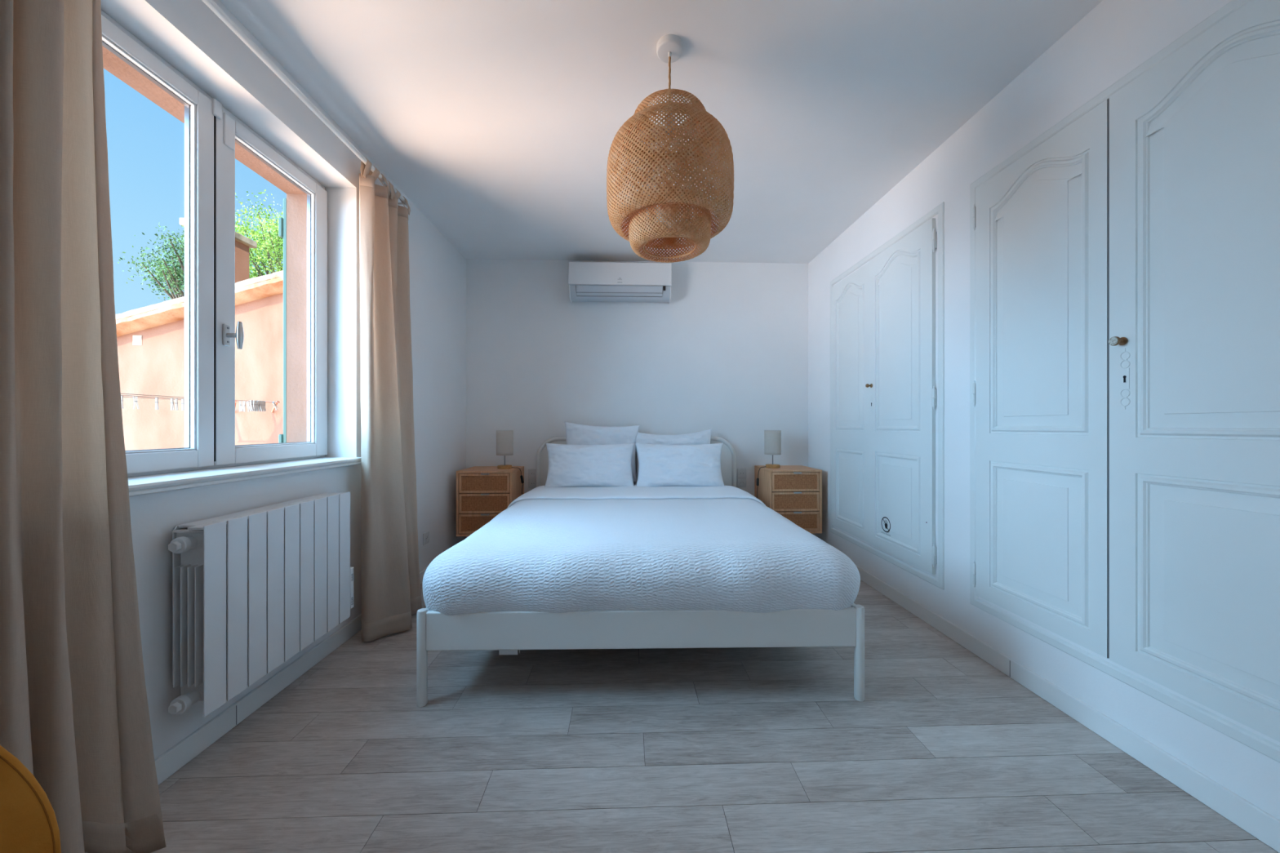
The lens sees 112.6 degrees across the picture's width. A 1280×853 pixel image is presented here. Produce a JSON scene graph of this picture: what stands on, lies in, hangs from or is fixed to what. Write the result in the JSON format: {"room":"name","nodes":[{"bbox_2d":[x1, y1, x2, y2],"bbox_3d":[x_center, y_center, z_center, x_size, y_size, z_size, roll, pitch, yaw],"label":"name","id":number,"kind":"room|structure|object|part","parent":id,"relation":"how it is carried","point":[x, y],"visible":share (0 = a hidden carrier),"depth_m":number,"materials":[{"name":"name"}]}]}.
{"room":"bedroom","nodes":[
{"label":"bedroom","id":0,"kind":"room"},
{"bbox_2d":[102,45,306,442],"bbox_3d":[-1.710,1.245,1.026,0.109,5.630,6.165,0,0,-2],"label":"wall","id":1,"kind":"structure","parent":0,"point":[296,199],"depth_m":2.18,"materials":[{"name":"pink paint"}]},
{"bbox_2d":[100,0,466,759],"bbox_3d":[-1.538,-0.200,0.982,0.230,2.520,5.505,0,0,-2],"label":"wall","id":2,"kind":"structure","parent":0,"point":[187,34],"depth_m":2.00,"materials":[{"name":"paint"}]},
{"bbox_2d":[101,9,327,477],"bbox_3d":[-1.591,-0.537,1.553,0.153,1.391,1.290,0,0,-2],"label":"window","id":3,"kind":"structure","parent":2,"relation":"in","point":[211,132],"depth_m":1.59,"materials":[{"name":"white paint"}]},
{"bbox_3d":[-1.593,-0.529,1.266,0.044,1.351,0.640,0,0,-2],"label":"sash","id":4,"kind":"part","parent":3,"relation":"part of","materials":[{"name":"white paint"}]},
{"bbox_3d":[-1.578,-0.349,1.628,0.010,0.082,0.025,0,0,-2],"label":"handle","id":5,"kind":"part","parent":3,"relation":"part of","materials":[{"name":"silver metal"}]},
{"bbox_3d":[-1.554,-0.348,1.629,0.042,0.018,0.018,0,0,-2],"label":"handle stem","id":6,"kind":"part","parent":3,"relation":"part of","materials":[{"name":"silver metal"}]},
{"bbox_3d":[-1.613,-0.529,1.889,0.044,1.351,0.596,0,0,-2],"label":"sash","id":7,"kind":"part","parent":3,"relation":"part of","materials":[{"name":"white paint"}]},
{"bbox_2d":[278,198,286,443],"bbox_3d":[-1.838,-0.520,2.484,0.041,1.300,0.612,0,0,-2],"label":"window shutter","id":8,"kind":"object","parent":3,"relation":"attached to","point":[282,221],"visible":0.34,"depth_m":2.18,"materials":[{"name":"green paint"}]},
{"bbox_2d":[128,457,361,497],"bbox_3d":[-1.496,0.175,1.556,0.208,0.034,1.290,0,0,-2],"label":"window sill","id":9,"kind":"structure","parent":2,"relation":"attached to","point":[163,482],"depth_m":1.48,"materials":[{"name":"paint"}]},
{"bbox_2d":[168,491,353,717],"bbox_3d":[-1.383,0.589,1.621,0.123,0.577,0.739,0,0,-2],"label":"radiator","id":10,"kind":"object","parent":2,"relation":"attached to","point":[253,588],"visible":1,"depth_m":1.45,"materials":[{"name":"metal"}]},
{"bbox_3d":[-1.431,0.544,1.625,0.004,0.481,0.657,0,0,-2],"label":"panel","id":11,"kind":"part","parent":10,"relation":"part of","materials":[{"name":"metal"}]},
{"bbox_2d":[154,566,427,785],"bbox_3d":[-1.430,1.021,1.361,0.012,0.078,4.715,0,0,-2],"label":"baseboard","id":12,"kind":"structure","parent":2,"relation":"attached to","point":[172,760],"depth_m":1.55,"materials":[{"name":"paint"}]},
{"bbox_2d":[201,0,412,208],"bbox_3d":[-1.390,-1.335,1.390,0.094,0.040,2.394,0,0,-2],"label":"curtain rod","id":13,"kind":"object","parent":2,"relation":"attached to","point":[211,4],"visible":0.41,"depth_m":1.63,"materials":[{"name":"paint"}]},
{"bbox_2d":[0,0,165,852],"bbox_3d":[-1.268,-0.151,0.671,0.236,2.399,0.811,0,0,-2],"label":"curtain","id":14,"kind":"object","parent":13,"relation":"hanging from","point":[74,712],"visible":0.97,"depth_m":0.95,"materials":[{"name":"beige fabric"}]},
{"bbox_2d":[359,157,422,642],"bbox_3d":[-1.306,-0.151,2.310,0.239,2.399,0.471,0,0,-2],"label":"curtain","id":15,"kind":"object","parent":13,"relation":"hanging from","point":[390,582],"visible":0.99,"depth_m":2.20,"materials":[{"name":"beige fabric"}]},
{"bbox_2d":[422,530,429,545],"bbox_3d":[-1.481,0.775,2.962,0.016,0.082,0.082,0,0,-2],"label":"wall socket","id":16,"kind":"object","parent":2,"relation":"attached to","point":[425,535],"visible":1,"depth_m":2.95,"materials":[{"name":"white plastic"}]},
{"bbox_2d":[466,258,808,537],"bbox_3d":[-0.006,-0.200,3.842,3.062,2.520,0.150,0,0,-2],"label":"wall","id":17,"kind":"structure","parent":0,"point":[727,354],"depth_m":3.77,"materials":[{"name":"paint"}]},
{"bbox_2d":[456,466,524,536],"bbox_3d":[-1.220,0.601,3.517,0.430,0.508,0.416,0,0,-2],"label":"nightstand","id":18,"kind":"object","parent":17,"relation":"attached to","point":[482,492],"visible":0.81,"depth_m":3.33,"materials":[{"name":"brown wood"}]},
{"bbox_3d":[-1.214,0.759,3.333,0.356,0.118,0.003,0,0,-2],"label":"rattan panel","id":19,"kind":"part","parent":18,"relation":"part of","materials":[{"name":"brown wicker"}]},
{"bbox_3d":[-1.219,0.759,3.474,0.390,0.152,0.296,0,0,-2],"label":"drawer","id":20,"kind":"part","parent":18,"relation":"part of","materials":[{"name":"brown wood"}]},
{"bbox_3d":[-1.214,0.443,3.333,0.356,0.118,0.003,0,0,-2],"label":"rattan panel","id":21,"kind":"part","parent":18,"relation":"part of","materials":[{"name":"brown wicker"}]},
{"bbox_3d":[-1.214,0.601,3.333,0.356,0.118,0.003,0,0,-2],"label":"rattan panel","id":22,"kind":"part","parent":18,"relation":"part of","materials":[{"name":"brown wicker"}]},
{"bbox_3d":[-1.219,0.443,3.474,0.390,0.152,0.296,0,0,-2],"label":"drawer","id":23,"kind":"part","parent":18,"relation":"part of","materials":[{"name":"brown wicker"}]},
{"bbox_3d":[-1.219,0.601,3.474,0.390,0.152,0.296,0,0,-2],"label":"drawer","id":24,"kind":"part","parent":18,"relation":"part of","materials":[{"name":"brown wood"}]},
{"bbox_2d":[496,430,524,494],"bbox_3d":[-1.073,0.446,3.526,0.225,0.829,0.135,0,0,-2],"label":"table lamp","id":25,"kind":"object","parent":18,"relation":"on","point":[504,438],"visible":0.96,"depth_m":3.47,"materials":[{"name":"beige fabric"}]},
{"bbox_3d":[-1.117,0.134,3.525,0.135,0.202,0.135,0,0,-2],"label":"lamp shade","id":26,"kind":"part","parent":25,"relation":"part of","materials":[{"name":"fabric"}]},
{"bbox_2d":[520,475,524,483],"bbox_3d":[-0.976,0.438,3.530,0.030,0.067,0.020,0,0,-2],"label":"switch","id":27,"kind":"object","parent":25,"relation":"attached to","point":[522,477],"depth_m":3.52,"materials":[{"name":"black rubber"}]},
{"bbox_2d":[528,478,536,488],"bbox_3d":[-0.936,0.498,3.728,0.082,0.082,0.016,0,0,-2],"label":"wall socket","id":28,"kind":"object","parent":17,"relation":"attached to","point":[531,482],"visible":0.91,"depth_m":3.73,"materials":[{"name":"white plastic"}]},
{"bbox_2d":[528,469,536,478],"bbox_3d":[-0.936,0.413,3.728,0.082,0.082,0.016,0,0,-2],"label":"wall socket","id":29,"kind":"object","parent":17,"relation":"attached to","point":[531,473],"visible":0.88,"depth_m":3.73,"materials":[{"name":"white plastic"}]},
{"bbox_2d":[568,261,671,303],"bbox_3d":[-0.168,-1.236,3.660,0.863,0.312,0.201,0,0,-2],"label":"air conditioner","id":30,"kind":"object","parent":17,"relation":"attached to","point":[588,282],"visible":1,"depth_m":3.58,"materials":[{"name":"white plastic"}]},
{"bbox_3d":[-0.168,-1.288,3.650,0.863,0.207,0.180,0,0,-2],"label":"panel","id":31,"kind":"part","parent":30,"relation":"part of","materials":[{"name":"white plastic"}]},
{"bbox_2d":[737,468,746,477],"bbox_3d":[0.905,0.415,3.789,0.082,0.082,0.016,0,0,-2],"label":"wall socket","id":32,"kind":"object","parent":17,"relation":"attached to","point":[741,473],"visible":1,"depth_m":3.79,"materials":[{"name":"white plastic"}]},
{"bbox_2d":[737,478,746,487],"bbox_3d":[0.905,0.500,3.789,0.082,0.082,0.016,0,0,-2],"label":"wall socket","id":33,"kind":"object","parent":17,"relation":"attached to","point":[741,482],"visible":1,"depth_m":3.79,"materials":[{"name":"white plastic"}]},
{"bbox_2d":[219,0,1102,263],"bbox_3d":[0.162,-1.510,1.038,3.272,0.100,5.865,0,0,-2],"label":"ceiling","id":34,"kind":"structure","parent":0,"point":[500,121],"depth_m":1.86,"materials":[{"name":"paint"}]},
{"bbox_2d":[606,34,733,262],"bbox_3d":[0.114,-1.068,1.637,0.482,0.784,0.481,0,0,39],"label":"pendant lamp","id":35,"kind":"object","parent":34,"relation":"hanging from","point":[668,46],"visible":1,"depth_m":1.49,"materials":[{"name":"brown wicker"}]},
{"bbox_3d":[0.114,-1.290,1.637,0.010,0.261,0.010,0,0,-2],"label":"rope cord","id":36,"kind":"part","parent":35,"relation":"part of","materials":[{"name":"fabric"}]},
{"bbox_2d":[84,579,1278,852],"bbox_3d":[0.087,1.120,1.036,3.622,0.120,5.865,0,0,-2],"label":"floor","id":37,"kind":"structure","parent":0,"point":[739,749],"depth_m":1.34,"materials":[{"name":"grey tile"}]},
{"bbox_2d":[0,745,61,852],"bbox_3d":[-0.651,0.648,0.196,0.530,0.826,0.460,0,0,37],"label":"armchair","id":38,"kind":"object","parent":37,"relation":"on","point":[28,824],"visible":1,"depth_m":0.45,"materials":[{"name":"yellow fabric"}]},
{"bbox_2d":[416,436,864,707],"bbox_3d":[-0.009,0.575,2.676,1.738,0.972,2.102,0,0,-1],"label":"bed","id":39,"kind":"object","parent":37,"relation":"on","point":[507,633],"visible":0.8,"depth_m":1.63,"materials":[{"name":"cream lacquer"},{"name":"white cotton"}]},
{"bbox_3d":[-0.830,0.878,1.626,0.037,0.363,0.037,0,0,-1],"label":"leg","id":40,"kind":"part","parent":39,"relation":"part of","materials":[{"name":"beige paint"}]},
{"bbox_3d":[-0.030,0.493,3.708,1.668,0.734,0.010,0,0,-1],"label":"headboard panel","id":41,"kind":"part","parent":39,"relation":"part of","materials":[{"name":"beige paint"}]},
{"bbox_2d":[422,484,860,615],"bbox_3d":[-0.005,0.635,2.635,1.816,0.345,2.056,0,0,-1],"label":"duvet","id":42,"kind":"object","parent":39,"relation":"on","point":[631,548],"visible":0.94,"depth_m":1.67,"materials":[{"name":"white fabric"}]},
{"bbox_2d":[544,442,635,487],"bbox_3d":[-0.395,0.311,3.377,0.716,0.361,0.204,0,0,-3],"label":"pillow","id":43,"kind":"object","parent":42,"relation":"on","point":[569,465],"visible":0.98,"depth_m":3.32,"materials":[{"name":"white fabric"}]},
{"bbox_2d":[564,422,639,482],"bbox_3d":[-0.331,0.217,3.599,0.662,0.515,0.145,0,0,-3],"label":"pillow","id":44,"kind":"object","parent":42,"relation":"on","point":[575,433],"visible":0.37,"depth_m":3.57,"materials":[{"name":"white fabric"}]},
{"bbox_2d":[635,428,711,484],"bbox_3d":[0.285,0.262,3.615,0.694,0.487,0.141,0,0,-2],"label":"pillow","id":45,"kind":"object","parent":42,"relation":"on","point":[703,437],"visible":0.24,"depth_m":3.60,"materials":[{"name":"white fabric"}]},
{"bbox_2d":[635,442,724,486],"bbox_3d":[0.317,0.311,3.401,0.715,0.361,0.202,0,0,-2],"label":"pillow","id":46,"kind":"object","parent":42,"relation":"on","point":[660,465],"visible":0.98,"depth_m":3.33,"materials":[{"name":"white fabric"}]},
{"bbox_3d":[0.011,0.779,1.644,1.652,0.148,0.022,0,0,-1],"label":"foot panel","id":47,"kind":"part","parent":39,"relation":"part of","materials":[{"name":"beige paint"}]},
{"bbox_3d":[0.853,0.878,1.660,0.037,0.363,0.037,0,0,-1],"label":"leg","id":48,"kind":"part","parent":39,"relation":"part of","materials":[{"name":"beige paint"}]},
{"bbox_2d":[754,465,822,533],"bbox_3d":[1.238,0.601,3.598,0.423,0.508,0.416,0,0,-2],"label":"nightstand","id":49,"kind":"object","parent":37,"relation":"on","point":[794,492],"visible":0.8,"depth_m":3.41,"materials":[{"name":"brown wood"}]},
{"bbox_2d":[756,430,781,497],"bbox_3d":[1.083,0.446,3.598,0.208,0.829,0.135,0,0,-2],"label":"table lamp","id":50,"kind":"object","parent":49,"relation":"on","point":[772,438],"visible":0.94,"depth_m":3.55,"materials":[{"name":"beige fabric"}]},
{"bbox_3d":[1.119,0.134,3.599,0.135,0.202,0.135,0,0,-2],"label":"lamp shade","id":51,"kind":"part","parent":50,"relation":"part of","materials":[{"name":"fabric"}]},
{"bbox_3d":[1.239,0.443,3.555,0.383,0.152,0.296,0,0,-2],"label":"drawer","id":52,"kind":"part","parent":49,"relation":"part of","materials":[{"name":"brown wicker"}]},
{"bbox_3d":[1.244,0.443,3.415,0.349,0.118,0.003,0,0,-2],"label":"rattan panel","id":53,"kind":"part","parent":49,"relation":"part of","materials":[{"name":"brown wicker"}]},
{"bbox_3d":[1.239,0.601,3.555,0.383,0.152,0.296,0,0,-2],"label":"drawer","id":54,"kind":"part","parent":49,"relation":"part of","materials":[{"name":"brown wood"}]},
{"bbox_3d":[1.244,0.601,3.415,0.349,0.118,0.003,0,0,-2],"label":"rattan panel","id":55,"kind":"part","parent":49,"relation":"part of","materials":[{"name":"brown wicker"}]},
{"bbox_3d":[1.239,0.759,3.555,0.383,0.152,0.296,0,0,-2],"label":"drawer","id":56,"kind":"part","parent":49,"relation":"part of","materials":[{"name":"brown wood"}]},
{"bbox_3d":[1.244,0.759,3.415,0.349,0.118,0.003,0,0,-2],"label":"rattan panel","id":57,"kind":"part","parent":49,"relation":"part of","materials":[{"name":"brown wicker"}]},
{"bbox_2d":[808,0,1279,820],"bbox_3d":[1.672,-0.200,1.089,0.150,2.520,5.505,0,0,-2],"label":"wall","id":58,"kind":"structure","parent":0,"point":[1115,37],"depth_m":1.90,"materials":[{"name":"paint"}]},
{"bbox_2d":[830,201,944,590],"bbox_3d":[1.512,-0.157,2.793,0.058,1.990,1.213,0,0,-2],"label":"closet","id":59,"kind":"object","parent":58,"relation":"attached to","point":[883,393],"visible":1,"depth_m":2.58,"materials":[{"name":"wood"}]},
{"bbox_3d":[1.523,-0.161,3.098,0.012,1.875,0.525,0,0,-2],"label":"door","id":60,"kind":"part","parent":59,"relation":"part of","materials":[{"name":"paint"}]},
{"bbox_3d":[1.537,-0.161,2.539,0.022,1.875,0.583,0,0,-2],"label":"door","id":61,"kind":"part","parent":59,"relation":"part of","materials":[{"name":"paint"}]},
{"bbox_2d":[855,564,1279,852],"bbox_3d":[1.591,1.021,1.086,0.012,0.078,5.465,0,0,-2],"label":"baseboard","id":62,"kind":"structure","parent":58,"relation":"attached to","point":[1247,816],"depth_m":1.41,"materials":[{"name":"paint"}]},
{"bbox_2d":[969,0,1279,763],"bbox_3d":[1.561,-0.153,1.423,0.051,1.983,1.190,0,0,-2],"label":"closet","id":63,"kind":"object","parent":58,"relation":"attached to","point":[1125,259],"visible":1,"depth_m":1.33,"materials":[{"name":"wood"}]},
{"bbox_3d":[1.569,-0.162,1.708,0.012,1.887,0.539,0,0,-2],"label":"door","id":64,"kind":"part","parent":63,"relation":"part of","materials":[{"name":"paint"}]},
{"bbox_3d":[1.539,-0.278,1.389,0.005,0.027,0.027,0,0,-2],"label":"knob","id":65,"kind":"part","parent":63,"relation":"part of","materials":[{"name":"metal"}]},
{"bbox_3d":[1.557,-0.278,1.389,0.033,0.030,0.030,0,0,-2],"label":"knob","id":66,"kind":"part","parent":63,"relation":"part of","materials":[{"name":"gold metal"}]},
{"bbox_3d":[1.586,-0.162,1.157,0.015,1.887,0.547,0,0,-2],"label":"door","id":67,"kind":"part","parent":63,"relation":"part of","materials":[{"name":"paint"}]},
{"label":"outside","id":68,"kind":"structure","parent":0,"visible":0},
{"bbox_2d":[117,222,184,300],"bbox_3d":[-11.082,-0.423,10.710,2.591,8.978,2.380,0,0,-10],"label":"tree","id":69,"kind":"object","parent":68,"point":[175,282],"visible":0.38,"depth_m":10.14,"materials":[{"name":"green plant"}]},
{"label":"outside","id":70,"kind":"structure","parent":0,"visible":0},
{"bbox_2d":[235,189,283,278],"bbox_3d":[-12.708,-2.233,15.397,4.908,12.595,3.950,0,0,-44],"label":"tree","id":71,"kind":"object","parent":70,"point":[268,248],"visible":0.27,"depth_m":14.62,"materials":[{"name":"green plant"}]},
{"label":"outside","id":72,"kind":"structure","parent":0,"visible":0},
{"bbox_2d":[115,217,283,450],"bbox_3d":[-3.173,1.025,4.785,2.555,6.070,2.824,0,0,-2],"label":"neighboring building","id":73,"kind":"structure","parent":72,"point":[150,339],"depth_m":3.48,"materials":[{"name":"paint"}]},
{"bbox_2d":[120,393,279,413],"bbox_3d":[-2.991,-0.155,1.854,0.575,0.084,3.305,0,0,-2],"label":"clothesline","id":74,"kind":"object","parent":73,"relation":"attached to","point":[277,402],"visible":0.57,"depth_m":2.63,"materials":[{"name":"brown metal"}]},
{"bbox_2d":[120,395,123,408],"bbox_3d":[-3.055,-0.144,2.514,0.014,0.076,0.024,0,1,-36],"label":"peg","id":75,"kind":"object","parent":74,"relation":"hanging from","point":[122,397],"visible":0.52,"depth_m":2.51,"materials":[{"name":"white plastic"}]},
{"bbox_2d":[133,395,139,408],"bbox_3d":[-3.056,-0.145,2.588,0.014,0.077,0.025,0,0,32],"label":"peg","id":76,"kind":"object","parent":74,"relation":"hanging from","point":[135,398],"visible":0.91,"depth_m":2.58,"materials":[{"name":"white plastic"}]},
{"bbox_2d":[155,397,159,409],"bbox_3d":[-3.063,-0.145,2.706,0.014,0.077,0.025,0,0,-31],"label":"peg","id":77,"kind":"object","parent":74,"relation":"hanging from","point":[157,407],"visible":0.96,"depth_m":2.70,"materials":[{"name":"white plastic"}]},
{"bbox_2d":[169,398,174,409],"bbox_3d":[-3.066,-0.146,2.797,0.014,0.078,0.028,0,0,-25],"label":"peg","id":78,"kind":"object","parent":74,"relation":"hanging from","point":[171,402],"visible":0.99,"depth_m":2.79,"materials":[{"name":"white plastic"}]},
{"bbox_2d":[174,398,177,409],"bbox_3d":[-3.067,-0.146,2.823,0.014,0.077,0.025,0,0,-31],"label":"peg","id":79,"kind":"object","parent":74,"relation":"hanging from","point":[176,399],"visible":1,"depth_m":2.82,"materials":[{"name":"white plastic"}]},
{"bbox_2d":[181,399,184,410],"bbox_3d":[-3.068,-0.146,2.865,0.014,0.078,0.027,0,0,-31],"label":"peg","id":80,"kind":"object","parent":74,"relation":"hanging from","point":[182,400],"visible":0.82,"depth_m":2.86,"materials":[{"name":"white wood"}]},
{"bbox_2d":[239,400,241,411],"bbox_3d":[-2.925,-0.148,3.124,0.024,0.076,0.014,-1,-1,35],"label":"peg","id":81,"kind":"object","parent":74,"relation":"hanging from","point":[240,402],"visible":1,"depth_m":3.12,"materials":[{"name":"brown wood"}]},
{"bbox_2d":[241,400,246,411],"bbox_3d":[-2.930,-0.149,3.156,0.028,0.078,0.014,0,0,-1],"label":"peg","id":82,"kind":"object","parent":74,"relation":"hanging from","point":[244,402],"visible":0.99,"depth_m":3.15,"materials":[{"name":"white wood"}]},
{"bbox_2d":[246,401,250,411],"bbox_3d":[-2.920,-0.149,3.188,0.038,0.079,0.014,0,0,0],"label":"peg","id":83,"kind":"object","parent":74,"relation":"hanging from","point":[247,402],"visible":0.89,"depth_m":3.18,"materials":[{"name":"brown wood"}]},
{"bbox_2d":[249,400,253,411],"bbox_3d":[-2.757,-0.148,3.031,0.032,0.078,0.014,0,0,18],"label":"peg","id":84,"kind":"object","parent":74,"relation":"hanging from","point":[251,404],"visible":1,"depth_m":3.03,"materials":[{"name":"white plastic"}]},
{"bbox_2d":[252,400,255,411],"bbox_3d":[-2.765,-0.148,3.056,0.024,0.077,0.014,0,0,15],"label":"peg","id":85,"kind":"object","parent":74,"relation":"hanging from","point":[254,402],"visible":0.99,"depth_m":3.05,"materials":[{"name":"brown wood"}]},
{"bbox_2d":[255,400,257,411],"bbox_3d":[-2.759,-0.148,3.070,0.034,0.078,0.014,0,0,36],"label":"peg","id":86,"kind":"object","parent":74,"relation":"hanging from","point":[256,402],"visible":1,"depth_m":3.07,"materials":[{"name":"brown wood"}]},
{"bbox_2d":[258,400,262,411],"bbox_3d":[-2.758,-0.148,3.099,0.036,0.079,0.014,0,0,6],"label":"peg","id":87,"kind":"object","parent":74,"relation":"hanging from","point":[260,408],"visible":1,"depth_m":3.10,"materials":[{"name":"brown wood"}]},
{"bbox_2d":[271,401,278,409],"bbox_3d":[-2.775,-0.158,3.245,0.014,0.064,0.073,0,0,-19],"label":"peg","id":88,"kind":"object","parent":74,"relation":"hanging from","point":[273,402],"visible":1,"depth_m":3.24,"materials":[{"name":"white plastic"}]}
]}

